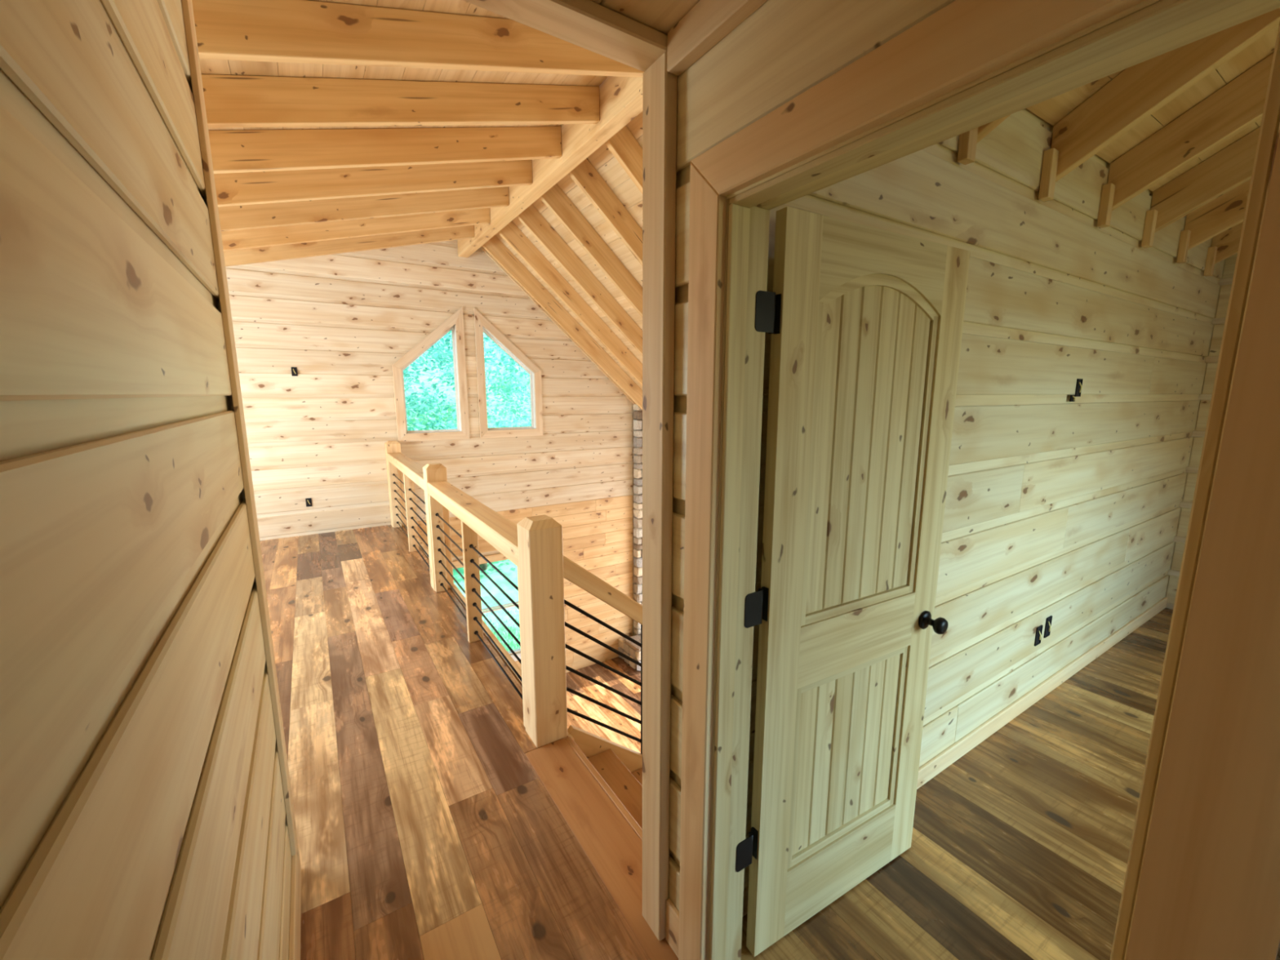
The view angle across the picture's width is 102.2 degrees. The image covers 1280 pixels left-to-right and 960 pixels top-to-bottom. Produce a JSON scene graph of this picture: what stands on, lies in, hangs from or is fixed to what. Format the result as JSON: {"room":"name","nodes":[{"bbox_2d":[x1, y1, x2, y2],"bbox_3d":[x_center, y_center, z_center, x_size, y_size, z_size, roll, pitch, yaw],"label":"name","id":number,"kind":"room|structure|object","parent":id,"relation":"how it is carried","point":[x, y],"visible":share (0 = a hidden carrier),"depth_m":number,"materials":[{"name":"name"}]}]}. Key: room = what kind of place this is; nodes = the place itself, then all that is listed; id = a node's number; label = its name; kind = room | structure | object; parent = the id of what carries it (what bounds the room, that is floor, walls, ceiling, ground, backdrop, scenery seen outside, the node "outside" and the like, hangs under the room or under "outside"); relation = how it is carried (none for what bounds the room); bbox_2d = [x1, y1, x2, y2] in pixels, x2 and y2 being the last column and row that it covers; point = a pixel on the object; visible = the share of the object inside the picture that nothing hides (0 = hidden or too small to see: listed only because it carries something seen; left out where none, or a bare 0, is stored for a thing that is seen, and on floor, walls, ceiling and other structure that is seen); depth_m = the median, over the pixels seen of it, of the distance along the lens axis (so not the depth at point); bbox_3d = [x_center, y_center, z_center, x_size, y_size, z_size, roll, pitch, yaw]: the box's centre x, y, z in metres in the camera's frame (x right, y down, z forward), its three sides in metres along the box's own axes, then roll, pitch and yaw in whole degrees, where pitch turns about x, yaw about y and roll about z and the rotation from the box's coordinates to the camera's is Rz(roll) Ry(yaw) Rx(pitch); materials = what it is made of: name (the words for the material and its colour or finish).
{"room":"upstairs hallway","nodes":[
{"label":"upstairs hallway","id":0,"kind":"room"},
{"bbox_2d":[0,0,291,959],"bbox_3d":[-0.112,0.239,-0.255,0.157,2.873,4.230,-6,11,-32],"label":"wall","id":1,"kind":"structure","parent":0,"point":[143,816],"depth_m":0.55,"materials":[{"name":"brown wood"}]},
{"bbox_2d":[191,93,266,661],"bbox_3d":[-1.257,-0.050,1.512,0.157,2.860,0.019,-6,11,-32],"label":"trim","id":2,"kind":"structure","parent":1,"relation":"attached to","point":[205,201],"depth_m":1.51,"materials":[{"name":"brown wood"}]},
{"bbox_2d":[181,0,296,856],"bbox_3d":[-1.155,-0.122,1.499,0.014,2.715,0.100,-6,11,-32],"label":"trim","id":3,"kind":"structure","parent":1,"relation":"attached to","point":[187,5],"depth_m":1.46,"materials":[{"name":"brown wood"}]},
{"bbox_2d":[288,833,301,959],"bbox_3d":[-0.042,1.576,0.017,0.014,0.145,4.235,-6,11,-32],"label":"baseboard","id":4,"kind":"structure","parent":1,"relation":"attached to","point":[294,951],"depth_m":1.54,"materials":[{"name":"brown wood"}]},
{"bbox_2d":[462,0,667,71],"bbox_3d":[-0.343,-0.950,0.961,0.958,0.032,0.100,-6,11,-32],"label":"trim","id":5,"kind":"structure","parent":1,"relation":"attached to","point":[588,24],"depth_m":1.09,"materials":[{"name":"brown wood"}]},
{"bbox_2d":[199,0,608,130],"bbox_3d":[-2.755,-1.839,2.792,4.884,1.331,5.919,-6,11,-32],"label":"ceiling","id":6,"kind":"structure","parent":0,"point":[219,67],"depth_m":2.58,"materials":[{"name":"brown wood"}]},
{"bbox_2d":[223,225,474,266],"bbox_3d":[-3.911,-2.020,4.659,4.818,1.456,0.045,-6,11,-32],"label":"rafter","id":7,"kind":"object","parent":6,"relation":"attached to","point":[273,253],"visible":0.36,"depth_m":5.18,"materials":[{"name":"brown wood"}]},
{"bbox_2d":[221,208,490,251],"bbox_3d":[-3.590,-1.937,4.163,4.818,1.456,0.045,-6,11,-32],"label":"rafter","id":8,"kind":"object","parent":6,"relation":"attached to","point":[308,233],"visible":0.36,"depth_m":4.69,"materials":[{"name":"brown wood"}]},
{"bbox_2d":[217,186,509,231],"bbox_3d":[-3.268,-1.854,3.667,4.818,1.456,0.045,-6,11,-32],"label":"rafter","id":9,"kind":"object","parent":6,"relation":"attached to","point":[232,218],"visible":0.36,"depth_m":4.20,"materials":[{"name":"brown wood"}]},
{"bbox_2d":[213,160,532,206],"bbox_3d":[-2.947,-1.771,3.171,4.818,1.456,0.045,-6,11,-32],"label":"rafter","id":10,"kind":"object","parent":6,"relation":"attached to","point":[239,188],"visible":0.36,"depth_m":3.71,"materials":[{"name":"brown wood"}]},
{"bbox_2d":[208,126,561,173],"bbox_3d":[-2.625,-1.688,2.675,4.818,1.456,0.045,-6,11,-32],"label":"rafter","id":11,"kind":"object","parent":6,"relation":"attached to","point":[233,151],"visible":0.57,"depth_m":3.21,"materials":[{"name":"brown wood"}]},
{"bbox_2d":[201,74,599,127],"bbox_3d":[-2.304,-1.605,2.179,4.818,1.456,0.045,-6,11,-32],"label":"rafter","id":12,"kind":"object","parent":6,"relation":"attached to","point":[230,100],"visible":0.57,"depth_m":2.71,"materials":[{"name":"brown wood"}]},
{"bbox_2d":[191,0,644,77],"bbox_3d":[-1.982,-1.521,1.683,4.818,1.456,0.045,-6,11,-32],"label":"rafter","id":13,"kind":"object","parent":6,"relation":"attached to","point":[286,31],"visible":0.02,"depth_m":2.17,"materials":[{"name":"brown wood"}]},
{"bbox_2d":[225,240,642,672],"bbox_3d":[-2.602,0.052,6.866,9.100,6.390,0.160,-6,11,-32],"label":"wall","id":14,"kind":"structure","parent":0,"point":[321,433],"depth_m":6.33,"materials":[{"name":"brown wood"}]},
{"bbox_2d":[291,367,297,376],"bbox_3d":[-3.846,-1.207,5.742,0.055,0.098,0.017,-6,11,-32],"label":"electrical box","id":15,"kind":"object","parent":14,"relation":"attached to","point":[294,370],"visible":1,"depth_m":5.75,"materials":[{"name":"black plastic"}]},
{"bbox_2d":[305,497,312,506],"bbox_3d":[-3.843,0.260,5.990,0.058,0.098,0.017,-6,11,-32],"label":"electrical box","id":16,"kind":"object","parent":14,"relation":"attached to","point":[308,500],"visible":1,"depth_m":5.99,"materials":[{"name":"black plastic"}]},
{"bbox_2d":[384,306,567,747],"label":"railing","id":17,"kind":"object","parent":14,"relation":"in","point":[455,322],"depth_m":3.12,"materials":[{"name":"brown wood"}]},
{"bbox_2d":[452,553,520,661],"bbox_3d":[-2.365,1.902,7.290,2.000,1.680,0.155,-6,11,-32],"label":"window","id":18,"kind":"structure","parent":14,"relation":"in","point":[500,557],"depth_m":7.34,"materials":[{"name":"brown wood"}]},
{"bbox_2d":[418,546,573,740],"bbox_3d":[-1.655,1.052,4.583,0.018,0.270,4.928,-6,11,-32],"label":"trim","id":19,"kind":"structure","parent":14,"relation":"attached to","point":[568,734],"depth_m":2.55,"materials":[{"name":"brown wood"}]},
{"bbox_2d":[473,307,542,438],"bbox_3d":[-1.800,-1.443,7.090,0.891,1.691,0.126,-6,11,-32],"label":"window","id":20,"kind":"structure","parent":14,"relation":"in","point":[482,325],"depth_m":7.02,"materials":[{"name":"brown wood"}]},
{"bbox_2d":[457,75,642,257],"bbox_3d":[-0.663,-2.591,4.063,0.120,0.370,5.848,-6,11,-32],"label":"ridge beam","id":21,"kind":"structure","parent":14,"relation":"attached to","point":[620,98],"depth_m":3.75,"materials":[{"name":"brown wood"}]},
{"bbox_2d":[480,245,635,404],"bbox_3d":[-1.033,-2.091,7.409,2.432,2.125,0.030,-6,11,-32],"label":"trim","id":22,"kind":"structure","parent":14,"relation":"attached to","point":[482,247],"depth_m":7.25,"materials":[{"name":"brown wood"}]},
{"bbox_2d":[495,111,642,390],"bbox_3d":[1.200,-1.175,5.466,4.252,3.712,5.919,-6,11,-32],"label":"ceiling","id":23,"kind":"structure","parent":0,"point":[602,159],"depth_m":5.06,"materials":[{"name":"brown wood"}]},
{"bbox_2d":[482,235,642,409],"bbox_3d":[-0.217,-1.415,7.489,4.058,3.798,0.045,-6,11,-32],"label":"rafter","id":24,"kind":"object","parent":23,"relation":"attached to","point":[494,246],"visible":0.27,"depth_m":6.81,"materials":[{"name":"brown wood"}]},
{"bbox_2d":[497,221,642,386],"bbox_3d":[0.113,-1.330,6.981,4.058,3.798,0.045,-6,11,-32],"label":"rafter","id":25,"kind":"object","parent":23,"relation":"attached to","point":[511,233],"visible":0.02,"depth_m":6.20,"materials":[{"name":"brown wood"}]},
{"bbox_2d":[516,204,642,355],"bbox_3d":[0.442,-1.245,6.472,4.058,3.798,0.045,-6,11,-32],"label":"rafter","id":26,"kind":"object","parent":23,"relation":"attached to","point":[532,220],"visible":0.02,"depth_m":5.58,"materials":[{"name":"brown wood"}]},
{"bbox_2d":[539,183,642,317],"bbox_3d":[0.772,-1.160,5.963,4.058,3.798,0.045,-6,11,-32],"label":"rafter","id":27,"kind":"object","parent":23,"relation":"attached to","point":[554,198],"visible":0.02,"depth_m":4.96,"materials":[{"name":"brown wood"}]},
{"bbox_2d":[568,158,642,266],"bbox_3d":[1.101,-1.075,5.455,4.058,3.798,0.045,-6,11,-32],"label":"rafter","id":28,"kind":"object","parent":23,"relation":"attached to","point":[584,175],"visible":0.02,"depth_m":4.34,"materials":[{"name":"brown wood"}]},
{"bbox_2d":[604,124,642,194],"bbox_3d":[1.431,-0.990,4.946,4.058,3.798,0.045,-6,11,-32],"label":"rafter","id":29,"kind":"object","parent":23,"relation":"attached to","point":[623,144],"visible":0.02,"depth_m":3.71,"materials":[{"name":"brown wood"}]},
{"bbox_2d":[565,656,640,752],"bbox_3d":[-0.923,3.720,4.910,9.200,0.200,6.120,-6,11,-32],"label":"floor","id":30,"kind":"structure","parent":0,"point":[597,672],"depth_m":7.42,"materials":[{"name":"brown wood"}]},
{"bbox_2d":[561,724,642,841],"bbox_3d":[1.185,2.510,3.194,3.362,2.746,0.994,-6,11,-32],"label":"staircase","id":31,"kind":"structure","parent":30,"relation":"on","point":[617,769],"depth_m":2.52,"materials":[{"name":"brown wood"}]},
{"bbox_2d":[563,555,642,754],"bbox_3d":[1.052,1.984,3.613,3.421,3.652,0.140,-6,11,-32],"label":"stair railing","id":32,"kind":"object","parent":31,"relation":"attached to","point":[573,572],"visible":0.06,"depth_m":2.58,"materials":[{"name":"brown wood"}]},
{"bbox_2d":[617,404,642,671],"bbox_3d":[0.580,0.865,8.590,1.872,4.226,0.657,-6,11,-32],"label":"stone chimney","id":33,"kind":"object","parent":30,"relation":"on","point":[628,648],"visible":0.17,"depth_m":8.35,"materials":[{"name":"beige stone"}]},
{"bbox_2d":[591,0,699,35],"bbox_3d":[0.556,-0.781,-0.453,1.255,0.100,3.465,-6,11,-32],"label":"ceiling","id":34,"kind":"structure","parent":0,"point":[661,15],"depth_m":1.08,"materials":[{"name":"brown wood"}]},
{"bbox_2d":[259,524,1173,959],"bbox_3d":[-0.239,1.303,2.903,8.650,0.270,9.320,-6,11,-32],"label":"floor","id":35,"kind":"structure","parent":0,"point":[430,823],"depth_m":2.04,"materials":[{"name":"brown wood"}]},
{"bbox_2d":[404,524,522,686],"bbox_3d":[-1.678,0.902,4.539,0.040,0.042,4.620,-6,11,-32],"label":"trim","id":36,"kind":"structure","parent":35,"relation":"on","point":[485,626],"depth_m":3.44,"materials":[{"name":"brown wood"}]},
{"bbox_2d":[668,0,1279,959],"bbox_3d":[1.034,0.417,0.039,0.140,2.425,3.435,-6,11,-32],"label":"wall","id":37,"kind":"structure","parent":0,"point":[784,49],"depth_m":1.04,"materials":[{"name":"brown wood"}]},
{"bbox_2d":[642,50,677,941],"bbox_3d":[0.046,0.205,1.406,0.035,2.392,0.100,-6,11,-32],"label":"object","id":38,"kind":"structure","parent":37,"relation":"attached to","point":[660,86],"depth_m":1.35,"materials":[{"name":"brown wood"}]},
{"bbox_2d":[665,897,679,957],"bbox_3d":[0.104,1.327,1.522,0.014,0.140,0.078,-6,11,-32],"label":"baseboard","id":39,"kind":"structure","parent":37,"relation":"attached to","point":[672,937],"depth_m":1.52,"materials":[{"name":"brown wood"}]},
{"bbox_2d":[666,0,767,75],"bbox_3d":[0.980,-0.727,-0.231,0.035,0.080,3.363,-6,11,-32],"label":"trim","id":40,"kind":"structure","parent":37,"relation":"attached to","point":[708,22],"depth_m":1.06,"materials":[{"name":"brown wood"}]},
{"bbox_2d":[678,0,1279,959],"bbox_3d":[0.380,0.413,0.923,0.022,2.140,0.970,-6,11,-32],"label":"trim","id":41,"kind":"structure","parent":37,"relation":"attached to","point":[1209,886],"depth_m":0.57,"materials":[{"name":"brown wood"}]},
{"bbox_2d":[743,108,1225,888],"bbox_3d":[2.147,-0.124,2.585,4.536,3.150,0.019,-6,11,-32],"label":"wall","id":42,"kind":"structure","parent":0,"point":[1067,511],"depth_m":2.36,"materials":[{"name":"brown wood"}]},
{"bbox_2d":[735,206,970,956],"bbox_3d":[0.614,0.357,1.516,0.829,2.040,0.178,-5,11,-29],"label":"door","id":43,"kind":"structure","parent":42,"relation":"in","point":[864,323],"depth_m":1.48,"materials":[{"name":"brown wood"}]},
{"bbox_2d":[742,596,1167,916],"bbox_3d":[2.151,1.144,2.780,4.525,0.085,0.014,-6,11,-32],"label":"baseboard","id":44,"kind":"structure","parent":42,"relation":"attached to","point":[945,758],"depth_m":2.64,"materials":[{"name":"brown wood"}]},
{"bbox_2d":[956,127,977,164],"bbox_3d":[1.076,-1.137,1.690,0.051,0.175,0.033,-6,11,-32],"label":"cleat","id":45,"kind":"object","parent":42,"relation":"attached to","point":[968,140],"visible":0.52,"depth_m":1.68,"materials":[{"name":"brown wood"}]},
{"bbox_2d":[1034,625,1043,646],"bbox_3d":[2.066,0.806,2.666,0.062,0.100,0.017,-6,11,-32],"label":"electrical box","id":46,"kind":"object","parent":42,"relation":"attached to","point":[1039,629],"visible":1,"depth_m":2.67,"materials":[{"name":"black plastic"}]},
{"bbox_2d":[1043,615,1052,638],"bbox_3d":[2.158,0.776,2.721,0.062,0.110,0.017,-6,11,-32],"label":"electrical box","id":47,"kind":"object","parent":42,"relation":"attached to","point":[1048,620],"visible":1,"depth_m":2.72,"materials":[{"name":"black plastic"}]},
{"bbox_2d":[1038,147,1058,201],"bbox_3d":[1.599,-1.192,2.019,0.051,0.175,0.033,-6,11,-32],"label":"cleat","id":48,"kind":"object","parent":42,"relation":"attached to","point":[1050,162],"visible":1,"depth_m":2.00,"materials":[{"name":"brown wood"}]},
{"bbox_2d":[1069,395,1075,401],"bbox_3d":[2.083,-0.392,2.477,0.045,0.032,0.017,-6,11,-32],"label":"electrical box","id":49,"kind":"object","parent":42,"relation":"attached to","point":[1073,397],"visible":1,"depth_m":2.47,"materials":[{"name":"black plastic"}]},
{"bbox_2d":[1075,378,1083,396],"bbox_3d":[2.133,-0.447,2.500,0.055,0.085,0.017,-6,11,-32],"label":"electrical box","id":50,"kind":"object","parent":42,"relation":"attached to","point":[1079,381],"visible":1,"depth_m":2.50,"materials":[{"name":"black plastic"}]},
{"bbox_2d":[1097,182,1115,227],"bbox_3d":[2.121,-1.247,2.348,0.051,0.175,0.033,-6,11,-32],"label":"cleat","id":51,"kind":"object","parent":42,"relation":"attached to","point":[1108,191],"visible":1,"depth_m":2.33,"materials":[{"name":"brown wood"}]},
{"bbox_2d":[1141,208,1157,248],"bbox_3d":[2.644,-1.302,2.677,0.051,0.175,0.033,-6,11,-32],"label":"cleat","id":52,"kind":"object","parent":42,"relation":"attached to","point":[1150,221],"visible":1,"depth_m":2.66,"materials":[{"name":"brown wood"}]},
{"bbox_2d":[1175,229,1191,263],"bbox_3d":[3.166,-1.358,3.007,0.051,0.175,0.033,-6,11,-32],"label":"cleat","id":53,"kind":"object","parent":42,"relation":"attached to","point":[1184,237],"visible":1,"depth_m":2.99,"materials":[{"name":"brown wood"}]},
{"bbox_2d":[1203,245,1217,276],"bbox_3d":[3.688,-1.413,3.336,0.051,0.175,0.033,-6,11,-32],"label":"cleat","id":54,"kind":"object","parent":42,"relation":"attached to","point":[1211,252],"visible":1,"depth_m":3.32,"materials":[{"name":"brown wood"}]},
{"bbox_2d":[1026,24,1279,191],"bbox_3d":[2.768,-1.873,1.391,4.625,1.171,2.230,-6,11,-32],"label":"ceiling","id":55,"kind":"structure","parent":0,"point":[1052,110],"depth_m":2.02,"materials":[{"name":"brown wood"}]},
{"bbox_2d":[976,114,1010,143],"bbox_3d":[1.645,-1.599,0.797,0.040,1.249,1.998,-6,11,-32],"label":"rafter","id":56,"kind":"object","parent":55,"relation":"attached to","point":[983,131],"visible":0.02,"depth_m":1.68,"materials":[{"name":"brown wood"}]},
{"bbox_2d":[1050,8,1279,182],"bbox_3d":[2.168,-1.654,1.127,0.040,1.249,1.998,-6,11,-32],"label":"rafter","id":57,"kind":"object","parent":55,"relation":"attached to","point":[1140,91],"visible":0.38,"depth_m":1.80,"materials":[{"name":"brown wood"}]},
{"bbox_2d":[1107,53,1273,210],"bbox_3d":[2.690,-1.709,1.456,0.040,1.249,1.998,-6,11,-32],"label":"rafter","id":58,"kind":"object","parent":55,"relation":"attached to","point":[1238,104],"visible":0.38,"depth_m":2.12,"materials":[{"name":"brown wood"}]},
{"bbox_2d":[1150,126,1260,232],"bbox_3d":[3.212,-1.765,1.785,0.040,1.249,1.998,-6,11,-32],"label":"rafter","id":59,"kind":"object","parent":55,"relation":"attached to","point":[1232,166],"visible":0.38,"depth_m":2.52,"materials":[{"name":"brown wood"}]},
{"bbox_2d":[1183,179,1250,249],"bbox_3d":[3.735,-1.820,2.115,0.040,1.249,1.998,-6,11,-32],"label":"rafter","id":60,"kind":"object","parent":55,"relation":"attached to","point":[1227,211],"visible":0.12,"depth_m":2.90,"materials":[{"name":"brown wood"}]},
{"bbox_2d":[1211,222,1243,263],"bbox_3d":[4.257,-1.875,2.444,0.040,1.249,1.998,-6,11,-32],"label":"rafter","id":61,"kind":"object","parent":55,"relation":"attached to","point":[1227,242],"visible":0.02,"depth_m":3.29,"materials":[{"name":"brown wood"}]},
{"bbox_2d":[1165,253,1237,608],"bbox_3d":[4.979,-0.460,2.379,0.100,3.418,3.319,-6,11,-32],"label":"wall","id":62,"kind":"structure","parent":0,"point":[1225,282],"depth_m":3.75,"materials":[{"name":"brown wood"}]},
{"label":"outside","id":63,"kind":"structure","parent":0,"visible":0},
{"bbox_2d":[404,331,531,651],"bbox_3d":[-12.005,-5.454,21.896,48.000,13.286,36.000,-6,11,-32],"label":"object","id":64,"kind":"structure","parent":63,"point":[507,567],"depth_m":20.00,"materials":[{"name":"clear glass"}]},
{"bbox_2d":[403,349,454,416],"bbox_3d":[-8.558,-5.905,16.983,6.317,9.341,6.139,-9,13,-44],"label":"leafy tree","id":65,"kind":"object","parent":64,"relation":"on","point":[420,359],"visible":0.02,"depth_m":18.91,"materials":[{"name":"green plant"}]},
{"bbox_2d":[403,359,456,431],"bbox_3d":[-6.303,-1.044,11.334,5.097,7.476,5.628,6,11,33],"label":"leafy tree","id":66,"kind":"object","parent":64,"relation":"on","point":[421,407],"visible":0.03,"depth_m":11.28,"materials":[{"name":"green plant"}]},
{"bbox_2d":[405,348,457,430],"bbox_3d":[-6.793,-3.268,14.027,5.317,8.734,5.071,0,10,0],"label":"leafy tree","id":67,"kind":"object","parent":64,"relation":"on","point":[449,409],"visible":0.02,"depth_m":14.22,"materials":[{"name":"green plant"}]},
{"bbox_2d":[403,333,531,570],"bbox_3d":[-4.176,-1.313,12.613,4.712,7.804,5.542,-1,10,-6],"label":"leafy tree","id":68,"kind":"object","parent":64,"relation":"on","point":[437,357],"visible":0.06,"depth_m":11.76,"materials":[{"name":"green plant"}]},
{"bbox_2d":[406,329,530,429],"bbox_3d":[-5.330,-4.438,16.930,6.030,8.953,5.419,-6,11,-32],"label":"leafy tree","id":69,"kind":"object","parent":64,"relation":"on","point":[513,386],"visible":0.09,"depth_m":16.67,"materials":[{"name":"green plant"}]},
{"bbox_2d":[442,344,531,426],"bbox_3d":[-2.494,-3.000,15.321,6.510,8.870,5.457,8,13,40],"label":"leafy tree","id":70,"kind":"object","parent":64,"relation":"on","point":[523,398],"visible":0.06,"depth_m":15.57,"materials":[{"name":"green plant"}]},
{"bbox_2d":[484,608,519,650],"bbox_3d":[-2.880,3.085,9.792,7.085,0.440,3.168,-6,11,-32],"label":"grass","id":71,"kind":"structure","parent":64,"relation":"on","point":[517,630],"depth_m":10.23,"materials":[{"name":"green plant"}]},
{"bbox_2d":[487,339,530,422],"bbox_3d":[-3.346,-6.403,20.447,6.301,9.357,7.303,-6,11,-32],"label":"leafy tree","id":72,"kind":"object","parent":64,"relation":"on","point":[513,378],"visible":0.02,"depth_m":19.36,"materials":[{"name":"green plant"}]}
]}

